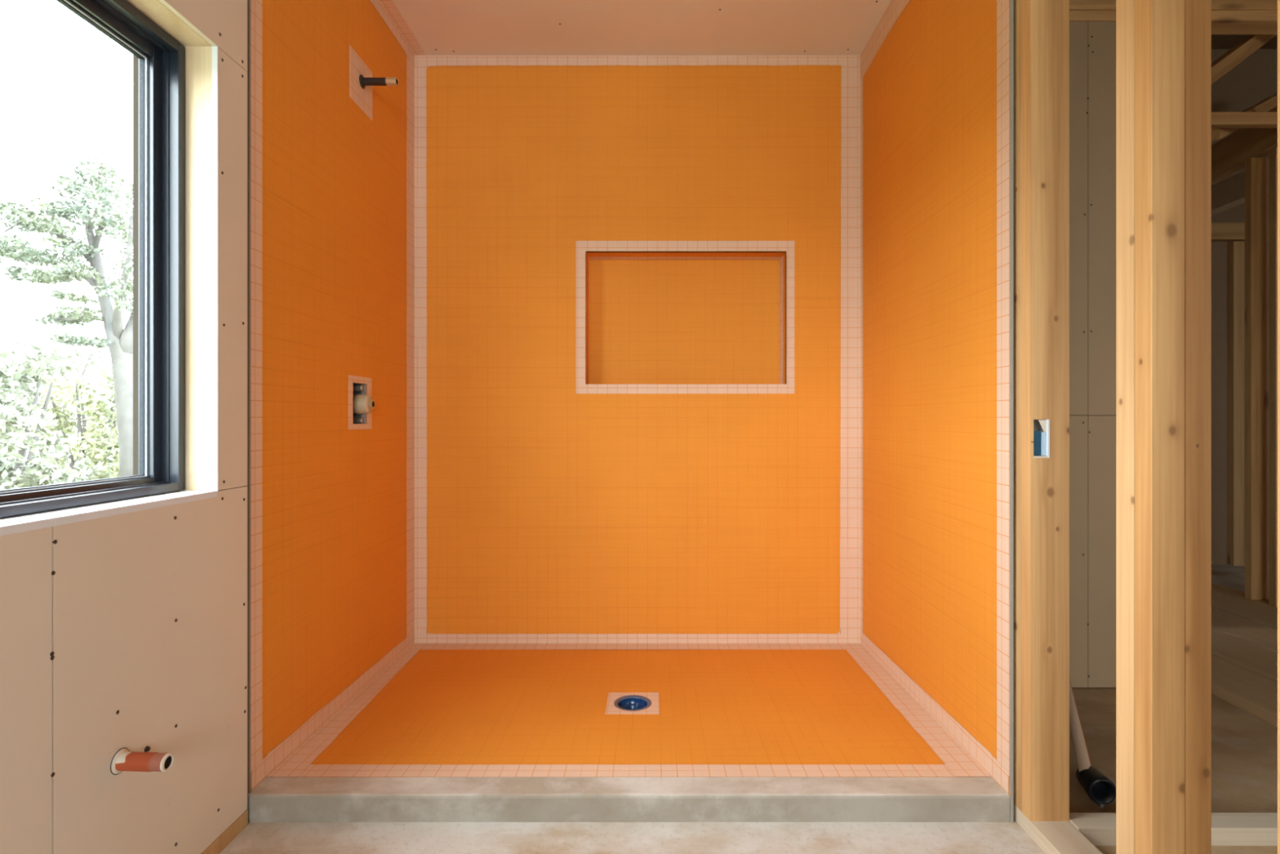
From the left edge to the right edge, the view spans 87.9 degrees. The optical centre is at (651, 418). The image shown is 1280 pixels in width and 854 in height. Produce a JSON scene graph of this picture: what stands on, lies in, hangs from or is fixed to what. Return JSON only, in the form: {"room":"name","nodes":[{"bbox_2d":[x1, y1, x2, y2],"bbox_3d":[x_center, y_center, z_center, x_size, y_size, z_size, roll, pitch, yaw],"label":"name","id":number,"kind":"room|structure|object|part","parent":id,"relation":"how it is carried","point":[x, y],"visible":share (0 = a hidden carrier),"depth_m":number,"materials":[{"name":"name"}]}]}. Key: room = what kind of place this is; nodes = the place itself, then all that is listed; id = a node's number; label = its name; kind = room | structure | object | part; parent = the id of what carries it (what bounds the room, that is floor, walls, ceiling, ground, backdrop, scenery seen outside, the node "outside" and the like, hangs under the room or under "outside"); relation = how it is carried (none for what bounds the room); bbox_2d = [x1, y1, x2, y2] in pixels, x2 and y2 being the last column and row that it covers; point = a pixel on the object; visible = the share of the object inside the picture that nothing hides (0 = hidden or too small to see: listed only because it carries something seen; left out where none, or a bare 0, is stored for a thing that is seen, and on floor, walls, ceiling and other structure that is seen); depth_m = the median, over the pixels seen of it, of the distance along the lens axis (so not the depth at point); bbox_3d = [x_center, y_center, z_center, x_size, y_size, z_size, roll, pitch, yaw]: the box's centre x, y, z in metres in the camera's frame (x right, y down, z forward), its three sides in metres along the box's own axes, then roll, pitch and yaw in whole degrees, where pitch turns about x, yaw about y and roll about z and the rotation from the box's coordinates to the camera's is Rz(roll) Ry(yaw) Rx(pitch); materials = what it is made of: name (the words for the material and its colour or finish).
{"room":"building under construction","nodes":[
{"label":"building under construction","id":0,"kind":"room"},
{"bbox_2d":[0,0,407,853],"bbox_3d":[-1.069,-0.214,0.124,0.201,2.578,5.448,0,0,0],"label":"wall","id":1,"kind":"structure","parent":0,"point":[129,630],"depth_m":1.59,"materials":[{"name":"paint"}]},
{"bbox_2d":[0,0,217,535],"bbox_3d":[-1.050,-0.335,0.892,0.161,1.020,1.211,0,0,0],"label":"window","id":2,"kind":"structure","parent":1,"relation":"in","point":[178,68],"depth_m":1.46,"materials":[{"name":"black metal"}]},
{"bbox_3d":[-1.091,-0.333,0.892,0.033,0.944,1.135,0,0,0],"label":"sash","id":3,"kind":"part","parent":2,"relation":"part of","materials":[{"name":"black paint"}]},
{"bbox_3d":[-1.050,0.168,0.892,0.160,0.014,1.185,0,0,0],"label":"sill","id":4,"kind":"part","parent":2,"relation":"part of","materials":[{"name":"white paint"}]},
{"bbox_2d":[110,746,174,774],"bbox_3d":[-0.929,0.626,1.212,0.096,0.045,0.045,1,0,0],"label":"pipe stub","id":5,"kind":"object","parent":1,"relation":"attached to","point":[127,761],"visible":1,"depth_m":1.20,"materials":[{"name":"plastic"}]},
{"bbox_2d":[143,745,150,751],"bbox_3d":[-0.967,0.635,1.276,0.006,0.012,0.012,0,0,0],"label":"nail","id":6,"kind":"object","parent":1,"relation":"attached to","point":[147,748],"visible":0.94,"depth_m":1.27,"materials":[{"name":"metal"}]},
{"bbox_2d":[200,808,248,853],"bbox_3d":[-0.975,0.957,-0.503,0.014,0.037,4.194,0,0,0],"label":"baseboard","id":7,"kind":"structure","parent":1,"relation":"attached to","point":[241,823],"depth_m":1.52,"materials":[{"name":"brown wood"}]},
{"bbox_2d":[250,0,262,772],"bbox_3d":[-0.979,-0.319,1.647,0.001,2.368,0.047,0,0,0],"label":"tape","id":8,"kind":"object","parent":1,"relation":"attached to","point":[255,5],"visible":1,"depth_m":1.64,"materials":[{"name":"white fabric"}]},
{"bbox_2d":[251,631,422,790],"bbox_3d":[-0.939,0.892,2.187,0.082,0.075,1.122,0,0,0],"label":"tape","id":9,"kind":"object","parent":1,"relation":"attached to","point":[291,757],"visible":1,"depth_m":1.98,"materials":[{"name":"white fabric"}]},
{"bbox_2d":[348,374,371,429],"bbox_3d":[-0.980,-0.052,2.237,0.001,0.177,0.175,0,0,0],"label":"tape patch","id":10,"kind":"object","parent":1,"relation":"attached to","point":[352,379],"visible":0.93,"depth_m":2.20,"materials":[{"name":"white fabric"}]},
{"bbox_2d":[349,45,372,120],"bbox_3d":[-0.980,-1.129,2.245,0.001,0.168,0.174,0,0,0],"label":"tape patch","id":11,"kind":"object","parent":1,"relation":"attached to","point":[362,98],"visible":1,"depth_m":2.23,"materials":[{"name":"white fabric"}]},
{"bbox_2d":[352,384,375,423],"bbox_3d":[-1.000,-0.049,2.270,0.099,0.134,0.067,0,0,0],"label":"mixing valve","id":12,"kind":"object","parent":1,"relation":"attached to","point":[362,403],"visible":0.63,"depth_m":2.25,"materials":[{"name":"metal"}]},
{"bbox_3d":[-0.959,-0.049,2.270,0.017,0.035,0.035,0,0,0],"label":"stem","id":13,"kind":"part","parent":12,"relation":"part of","materials":[{"name":"gold metal"}]},
{"bbox_2d":[359,74,398,88],"bbox_3d":[-0.919,-1.140,2.247,0.119,0.043,0.043,0,0,0],"label":"pipe","id":14,"kind":"object","parent":1,"relation":"attached to","point":[364,82],"visible":1,"depth_m":2.24,"materials":[{"name":"black metal"}]},
{"bbox_2d":[369,0,426,66],"bbox_3d":[-0.955,-1.478,2.186,0.050,0.049,1.124,0,0,0],"label":"tape","id":15,"kind":"object","parent":1,"relation":"attached to","point":[388,11],"visible":1,"depth_m":2.54,"materials":[{"name":"white fabric"}]},
{"bbox_2d":[426,65,841,634],"bbox_3d":[-0.057,-0.214,2.824,2.047,2.578,0.152,0,0,0],"label":"wall","id":16,"kind":"structure","parent":0,"point":[552,508],"depth_m":2.75,"materials":[{"name":"orange plastic"}]},
{"bbox_2d":[406,55,429,637],"bbox_3d":[-0.944,-0.286,2.705,0.072,2.433,0.086,0,0,0],"label":"tape","id":17,"kind":"object","parent":16,"relation":"attached to","point":[416,145],"visible":1,"depth_m":2.75,"materials":[{"name":"white fabric"}]},
{"bbox_2d":[576,251,585,384],"bbox_3d":[-0.291,-0.417,2.747,0.040,0.550,0.001,0,0,0],"label":"tape","id":18,"kind":"object","parent":16,"relation":"attached to","point":[580,255],"visible":1,"depth_m":2.75,"materials":[{"name":"white fabric"}]},
{"bbox_2d":[414,55,860,66],"bbox_3d":[-0.057,-1.480,2.746,1.847,0.045,0.001,0,0,0],"label":"tape","id":19,"kind":"object","parent":16,"relation":"attached to","point":[420,60],"visible":1,"depth_m":2.75,"materials":[{"name":"white fabric"}]},
{"bbox_2d":[412,633,862,648],"bbox_3d":[-0.057,0.909,2.710,1.847,0.041,0.076,0,0,0],"label":"tape","id":20,"kind":"object","parent":16,"relation":"attached to","point":[428,641],"visible":1,"depth_m":2.75,"materials":[{"name":"white fabric"}]},
{"bbox_2d":[587,257,781,259],"bbox_3d":[0.144,-0.691,2.865,0.831,0.001,0.046,0,0,0],"label":"niche edge","id":21,"kind":"object","parent":16,"relation":"attached to","point":[589,258],"visible":1,"depth_m":2.86,"materials":[{"name":"orange plastic"}]},
{"bbox_2d":[576,240,794,251],"bbox_3d":[0.141,-0.714,2.747,0.904,0.043,0.001,0,0,0],"label":"tape","id":22,"kind":"object","parent":16,"relation":"attached to","point":[581,246],"visible":1,"depth_m":2.75,"materials":[{"name":"white fabric"}]},
{"bbox_2d":[576,384,794,393],"bbox_3d":[0.141,-0.123,2.747,0.904,0.040,0.001,0,0,0],"label":"tape","id":23,"kind":"object","parent":16,"relation":"attached to","point":[580,388],"visible":1,"depth_m":2.75,"materials":[{"name":"white fabric"}]},
{"bbox_2d":[779,255,782,384],"bbox_3d":[0.559,-0.417,2.852,0.001,0.550,0.072,0,0,0],"label":"tape","id":24,"kind":"object","parent":16,"relation":"attached to","point":[781,258],"visible":0.97,"depth_m":2.84,"materials":[{"name":"white fabric"}]},
{"bbox_2d":[786,251,794,384],"bbox_3d":[0.576,-0.417,2.747,0.034,0.550,0.001,0,0,0],"label":"tape","id":25,"kind":"object","parent":16,"relation":"attached to","point":[789,255],"visible":1,"depth_m":2.75,"materials":[{"name":"white fabric"}]},
{"bbox_2d":[837,65,862,634],"bbox_3d":[0.812,-0.286,2.733,0.110,2.433,0.029,0,0,0],"label":"tape","id":26,"kind":"object","parent":16,"relation":"attached to","point":[851,94],"visible":1,"depth_m":2.75,"materials":[{"name":"white fabric"}]},
{"bbox_2d":[392,0,891,55],"bbox_3d":[-0.100,-1.552,0.124,2.200,0.101,5.448,0,0,0],"label":"ceiling","id":27,"kind":"structure","parent":0,"point":[440,27],"depth_m":2.55,"materials":[{"name":"paint"}]},
{"bbox_2d":[219,564,1277,853],"bbox_3d":[2.575,1.035,0.950,7.250,0.120,7.100,0,0,0],"label":"floor","id":28,"kind":"structure","parent":0,"point":[257,837],"depth_m":1.57,"materials":[{"name":"concrete"}]},
{"bbox_2d":[247,777,1009,822],"bbox_3d":[-0.057,0.943,1.648,1.846,0.065,0.087,0,0,0],"label":"shower curb","id":29,"kind":"object","parent":28,"relation":"on","point":[274,799],"visible":1,"depth_m":1.60,"materials":[{"name":"concrete"}]},
{"bbox_2d":[266,648,991,777],"bbox_3d":[-0.057,0.942,2.220,1.845,0.059,1.054,0,0,0],"label":"shower pan","id":30,"kind":"object","parent":28,"relation":"on","point":[444,706],"visible":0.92,"depth_m":2.07,"materials":[{"name":"orange plastic"}]},
{"bbox_2d":[298,764,955,777],"bbox_3d":[-0.057,0.914,1.724,1.847,0.002,0.063,0,0,0],"label":"tape","id":31,"kind":"object","parent":30,"relation":"on","point":[313,770],"visible":1,"depth_m":1.72,"materials":[{"name":"white fabric"}]},
{"bbox_2d":[604,692,659,714],"bbox_3d":[-0.059,0.925,2.162,0.170,0.004,0.168,0,0,0],"label":"tape patch","id":32,"kind":"object","parent":30,"relation":"on","point":[611,708],"visible":1,"depth_m":2.14,"materials":[{"name":"white fabric"}]},
{"bbox_2d":[613,694,651,711],"bbox_3d":[-0.060,0.952,2.161,0.122,0.056,0.122,0,0,0],"label":"shower drain","id":33,"kind":"object","parent":30,"relation":"in","point":[630,702],"visible":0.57,"depth_m":2.20,"materials":[{"name":"blue plastic"}]},
{"bbox_2d":[1013,804,1102,853],"bbox_3d":[0.928,0.956,0.520,0.091,0.038,2.240,0,0,0],"label":"plate","id":34,"kind":"object","parent":28,"relation":"on","point":[1051,837],"visible":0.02,"depth_m":1.50,"materials":[{"name":"brown wood"}]},
{"bbox_2d":[1013,0,1021,810],"bbox_3d":[0.928,-0.269,1.603,0.091,2.412,0.038,0,0,0],"label":"stud","id":35,"kind":"object","parent":34,"relation":"on","point":[1017,3],"visible":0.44,"depth_m":1.60,"materials":[{"name":"wood"}]},
{"bbox_2d":[1021,0,1069,821],"bbox_3d":[0.928,-0.269,1.565,0.091,2.412,0.037,0,0,0],"label":"stud","id":36,"kind":"object","parent":34,"relation":"on","point":[1045,24],"visible":0.92,"depth_m":1.55,"materials":[{"name":"brown wood"}]},
{"bbox_2d":[1031,419,1049,457],"bbox_3d":[0.906,0.047,1.562,0.042,0.089,0.034,0,0,0],"label":"switch box","id":37,"kind":"object","parent":36,"relation":"attached to","point":[1041,442],"visible":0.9,"depth_m":1.55,"materials":[{"name":"plastic"}]},
{"bbox_2d":[1115,0,1134,853],"bbox_3d":[0.912,-0.269,1.238,0.059,2.412,0.046,0,0,0],"label":"stud","id":38,"kind":"object","parent":34,"relation":"on","point":[1125,9],"visible":0.5,"depth_m":1.24,"materials":[{"name":"brown wood"}]},
{"bbox_2d":[1134,0,1184,853],"bbox_3d":[0.912,-0.269,1.192,0.059,2.412,0.042,0,0,0],"label":"stud","id":39,"kind":"object","parent":34,"relation":"on","point":[1159,24],"visible":1,"depth_m":1.17,"materials":[{"name":"brown wood"}]},
{"bbox_2d":[1184,0,1211,853],"bbox_3d":[0.966,-0.269,1.216,0.046,2.412,0.088,0,0,0],"label":"stud","id":40,"kind":"object","parent":34,"relation":"on","point":[1197,13],"visible":0.5,"depth_m":1.17,"materials":[{"name":"brown wood"}]},
{"bbox_2d":[1277,0,1279,853],"bbox_3d":[0.928,-0.269,0.917,0.091,2.412,0.038,0,0,0],"label":"stud","id":41,"kind":"object","parent":34,"relation":"on","point":[1278,1],"visible":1,"depth_m":0.93,"materials":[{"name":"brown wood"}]},
{"bbox_2d":[1069,812,1115,845],"bbox_3d":[1.035,0.955,1.513,0.131,0.041,0.120,0,0,0],"label":"plate","id":42,"kind":"object","parent":28,"relation":"on","point":[1099,828],"depth_m":1.52,"materials":[{"name":"brown wood"}]},
{"bbox_2d":[1069,678,1115,808],"bbox_3d":[1.266,0.859,2.021,0.078,0.257,0.817,0,0,22],"label":"drain pipe","id":43,"kind":"object","parent":28,"relation":"on","point":[1100,789],"visible":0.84,"depth_m":1.70,"materials":[{"name":"black plastic"}]},
{"bbox_2d":[1227,241,1244,565],"bbox_3d":[3.895,-0.100,4.424,0.070,2.150,0.048,0,0,0],"label":"stud","id":44,"kind":"object","parent":28,"relation":"on","point":[1235,249],"visible":1,"depth_m":4.40,"materials":[{"name":"brown wood"}]},
{"bbox_2d":[1211,654,1277,726],"bbox_3d":[2.103,0.957,3.000,0.244,0.037,2.800,0,0,0],"label":"plank","id":45,"kind":"object","parent":28,"relation":"on","point":[1251,692],"visible":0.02,"depth_m":2.31,"materials":[{"name":"brown wood"}]},
{"bbox_2d":[1211,627,1277,682],"bbox_3d":[2.378,0.956,3.015,0.262,0.039,2.770,0,0,0],"label":"plank","id":46,"kind":"object","parent":28,"relation":"on","point":[1262,661],"visible":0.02,"depth_m":2.64,"materials":[{"name":"brown wood"}]},
{"bbox_2d":[1211,607,1277,652],"bbox_3d":[2.660,0.957,3.030,0.258,0.037,2.740,0,0,0],"label":"plank","id":47,"kind":"object","parent":28,"relation":"on","point":[1262,635],"visible":0.12,"depth_m":2.96,"materials":[{"name":"brown wood"}]},
{"bbox_2d":[1211,589,1277,629],"bbox_3d":[2.940,0.956,3.045,0.258,0.039,2.710,0,0,0],"label":"plank","id":48,"kind":"object","parent":28,"relation":"on","point":[1264,615],"visible":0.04,"depth_m":3.27,"materials":[{"name":"brown wood"}]},
{"bbox_2d":[1211,582,1277,609],"bbox_3d":[3.145,0.955,3.070,0.090,0.040,2.740,0,0,0],"label":"plate","id":49,"kind":"object","parent":28,"relation":"on","point":[1215,587],"visible":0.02,"depth_m":3.54,"materials":[{"name":"brown wood"}]},
{"bbox_2d":[1244,157,1268,599],"bbox_3d":[3.145,-0.207,3.449,0.090,2.285,0.038,0,0,0],"label":"stud","id":50,"kind":"object","parent":49,"relation":"on","point":[1256,169],"visible":1,"depth_m":3.43,"materials":[{"name":"brown wood"}]},
{"bbox_2d":[1269,146,1277,606],"bbox_3d":[3.150,-0.207,3.319,0.090,2.285,0.038,0,0,0],"label":"stud","id":51,"kind":"object","parent":49,"relation":"on","point":[1273,152],"visible":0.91,"depth_m":3.32,"materials":[{"name":"brown wood"}]},
{"bbox_2d":[1211,106,1277,184],"bbox_3d":[3.149,-1.443,3.530,0.050,0.288,1.082,0,0,1],"label":"header beam","id":52,"kind":"structure","parent":51,"relation":"on","point":[1229,154],"depth_m":3.53,"materials":[{"name":"brown wood"}]},
{"bbox_2d":[1211,111,1277,128],"bbox_3d":[2.863,-1.438,3.200,0.792,0.060,0.040,0,0,0],"label":"joist","id":53,"kind":"object","parent":52,"relation":"attached to","point":[1219,119],"visible":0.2,"depth_m":3.18,"materials":[{"name":"brown wood"}]},
{"bbox_2d":[1211,93,1277,141],"bbox_3d":[3.321,-1.689,3.580,1.314,0.642,0.045,0,0,-30],"label":"rafter","id":54,"kind":"object","parent":52,"relation":"on","point":[1268,104],"visible":0.57,"depth_m":3.46,"materials":[{"name":"brown wood"}]},
{"bbox_2d":[1211,812,1277,845],"bbox_3d":[1.355,0.955,1.513,0.256,0.041,0.120,0,0,0],"label":"plate","id":55,"kind":"object","parent":28,"relation":"on","point":[1228,828],"depth_m":1.52,"materials":[{"name":"brown wood"}]},
{"bbox_2d":[862,0,1013,822],"bbox_3d":[0.872,-0.264,2.175,0.010,2.478,1.145,0,0,0],"label":"wall","id":56,"kind":"structure","parent":0,"point":[930,88],"depth_m":2.02,"materials":[{"name":"orange plastic"}]},
{"bbox_2d":[860,0,909,80],"bbox_3d":[0.865,-1.449,2.178,0.001,0.108,1.141,0,0,0],"label":"tape","id":57,"kind":"object","parent":56,"relation":"attached to","point":[895,7],"visible":1,"depth_m":2.50,"materials":[{"name":"white fabric"}]},
{"bbox_2d":[843,631,1008,793],"bbox_3d":[0.822,0.891,2.179,0.090,0.077,1.139,0,0,0],"label":"tape","id":58,"kind":"object","parent":56,"relation":"attached to","point":[962,753],"visible":1,"depth_m":2.00,"materials":[{"name":"white fabric"}]},
{"bbox_2d":[996,0,1008,775],"bbox_3d":[0.866,-0.319,1.635,0.001,2.368,0.057,0,0,0],"label":"tape","id":59,"kind":"object","parent":56,"relation":"attached to","point":[1002,6],"visible":1,"depth_m":1.63,"materials":[{"name":"white fabric"}]},
{"bbox_2d":[1069,21,1115,687],"bbox_3d":[1.423,-0.230,2.449,0.875,2.410,0.101,0,0,0],"label":"wall","id":60,"kind":"structure","parent":0,"point":[1092,44],"depth_m":2.40,"materials":[{"name":"grey paint"}]},
{"bbox_2d":[1069,10,1115,22],"bbox_3d":[1.576,-1.454,2.371,0.201,0.037,0.063,0,0,0],"label":"plate","id":61,"kind":"object","parent":60,"relation":"on","point":[1074,15],"depth_m":2.40,"materials":[{"name":"brown wood"}]},
{"bbox_2d":[1069,0,1115,10],"bbox_3d":[1.575,-1.493,2.368,0.200,0.038,0.056,0,0,0],"label":"plate","id":62,"kind":"object","parent":61,"relation":"on","point":[1074,5],"depth_m":2.39,"materials":[{"name":"brown wood"}]},
{"bbox_2d":[1211,10,1277,34],"bbox_3d":[2.156,-1.454,2.409,0.361,0.037,0.139,0,0,0],"label":"plate","id":63,"kind":"object","parent":60,"relation":"on","point":[1244,22],"depth_m":2.41,"materials":[{"name":"brown wood"}]},
{"bbox_2d":[1211,0,1277,10],"bbox_3d":[2.117,-1.493,2.368,0.283,0.038,0.056,0,0,0],"label":"plate","id":64,"kind":"object","parent":63,"relation":"on","point":[1216,5],"depth_m":2.39,"materials":[{"name":"brown wood"}]},
{"bbox_2d":[1211,48,1277,564],"bbox_3d":[4.050,-0.875,4.500,4.300,3.700,0.100,0,0,0],"label":"wall","id":65,"kind":"structure","parent":0,"point":[1254,80],"depth_m":4.45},
{"bbox_2d":[1211,159,1269,215],"bbox_3d":[3.623,-1.411,4.150,0.090,0.160,0.786,0,1,7],"label":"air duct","id":66,"kind":"object","parent":65,"relation":"attached to","point":[1228,193],"visible":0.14,"depth_m":4.12,"materials":[{"name":"metal"}]},
{"bbox_2d":[1211,222,1269,241],"bbox_3d":[4.000,-1.240,4.419,1.600,0.110,0.058,0,0,0],"label":"header","id":67,"kind":"object","parent":65,"relation":"attached to","point":[1220,232],"visible":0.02,"depth_m":4.39,"materials":[{"name":"brown wood"}]},
{"bbox_2d":[1211,34,1277,48],"bbox_3d":[3.600,-2.525,0.925,5.200,0.100,7.250,0,0,0],"label":"ceiling","id":68,"kind":"structure","parent":0,"point":[1218,41],"depth_m":4.36,"materials":[{"name":"brown wood"}]},
{"bbox_2d":[1211,34,1277,84],"bbox_3d":[2.858,-1.778,3.200,1.784,1.103,0.050,0,0,-29],"label":"rafter","id":69,"kind":"object","parent":68,"relation":"attached to","point":[1232,58],"visible":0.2,"depth_m":3.12,"materials":[{"name":"brown wood"}]},
{"label":"outside","id":70,"kind":"structure","parent":0,"visible":0},
{"bbox_2d":[0,430,116,484],"bbox_3d":[-45.625,1.725,15.000,88.750,0.300,150.000,0,0,0],"label":"ground","id":71,"kind":"structure","parent":70,"point":[71,438],"depth_m":46.10,"materials":[{"name":"green plant"}]},
{"bbox_2d":[0,368,25,462],"bbox_3d":[-13.653,0.048,12.549,2.722,3.119,2.072,0,0,0],"label":"shrub","id":72,"kind":"object","parent":71,"relation":"on","point":[1,444],"visible":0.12,"depth_m":13.29,"materials":[{"name":"green plant"}]},
{"bbox_2d":[0,344,108,489],"bbox_3d":[-6.805,0.394,6.976,1.543,2.425,1.949,0,0,0],"label":"shrub","id":73,"kind":"object","parent":71,"relation":"on","point":[21,472],"visible":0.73,"depth_m":6.91,"materials":[{"name":"green plant"}]},
{"bbox_3d":[-6.834,0.602,7.020,0.817,2.009,0.942,0,0,0],"label":"stem","id":74,"kind":"part","parent":73,"relation":"part of","materials":[{"name":"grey plant"}]},
{"bbox_2d":[0,334,119,468],"bbox_3d":[-15.070,-0.263,16.510,3.774,3.744,2.489,0,0,0],"label":"shrub","id":75,"kind":"object","parent":71,"relation":"on","point":[75,353],"visible":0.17,"depth_m":16.62,"materials":[{"name":"green plant"}]},
{"bbox_3d":[-14.912,-0.021,16.520,2.011,3.260,0.943,0,0,0],"label":"stem","id":76,"kind":"part","parent":75,"relation":"part of","materials":[{"name":"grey plant"}]},
{"bbox_2d":[0,155,133,476],"bbox_3d":[-7.185,-0.785,8.021,3.387,4.770,1.727,0,0,12],"label":"tree","id":77,"kind":"object","parent":71,"relation":"on","point":[119,340],"visible":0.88,"depth_m":7.69,"materials":[{"name":"green plant"}]},
{"bbox_2d":[32,362,119,480],"bbox_3d":[-8.032,0.367,9.675,1.584,2.478,1.543,0,0,44],"label":"shrub","id":78,"kind":"object","parent":71,"relation":"on","point":[95,403],"visible":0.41,"depth_m":9.34,"materials":[{"name":"green plant"}]},
{"bbox_3d":[-8.090,0.559,9.620,0.792,2.095,0.942,0,0,0],"label":"stem","id":79,"kind":"part","parent":78,"relation":"part of","materials":[{"name":"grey plant"}]},
{"bbox_2d":[84,364,117,476],"bbox_3d":[-9.542,0.258,12.486,1.621,2.695,2.092,0,0,20],"label":"shrub","id":80,"kind":"object","parent":71,"relation":"on","point":[100,383],"visible":0.02,"depth_m":11.82,"materials":[{"name":"green plant"}]}
]}

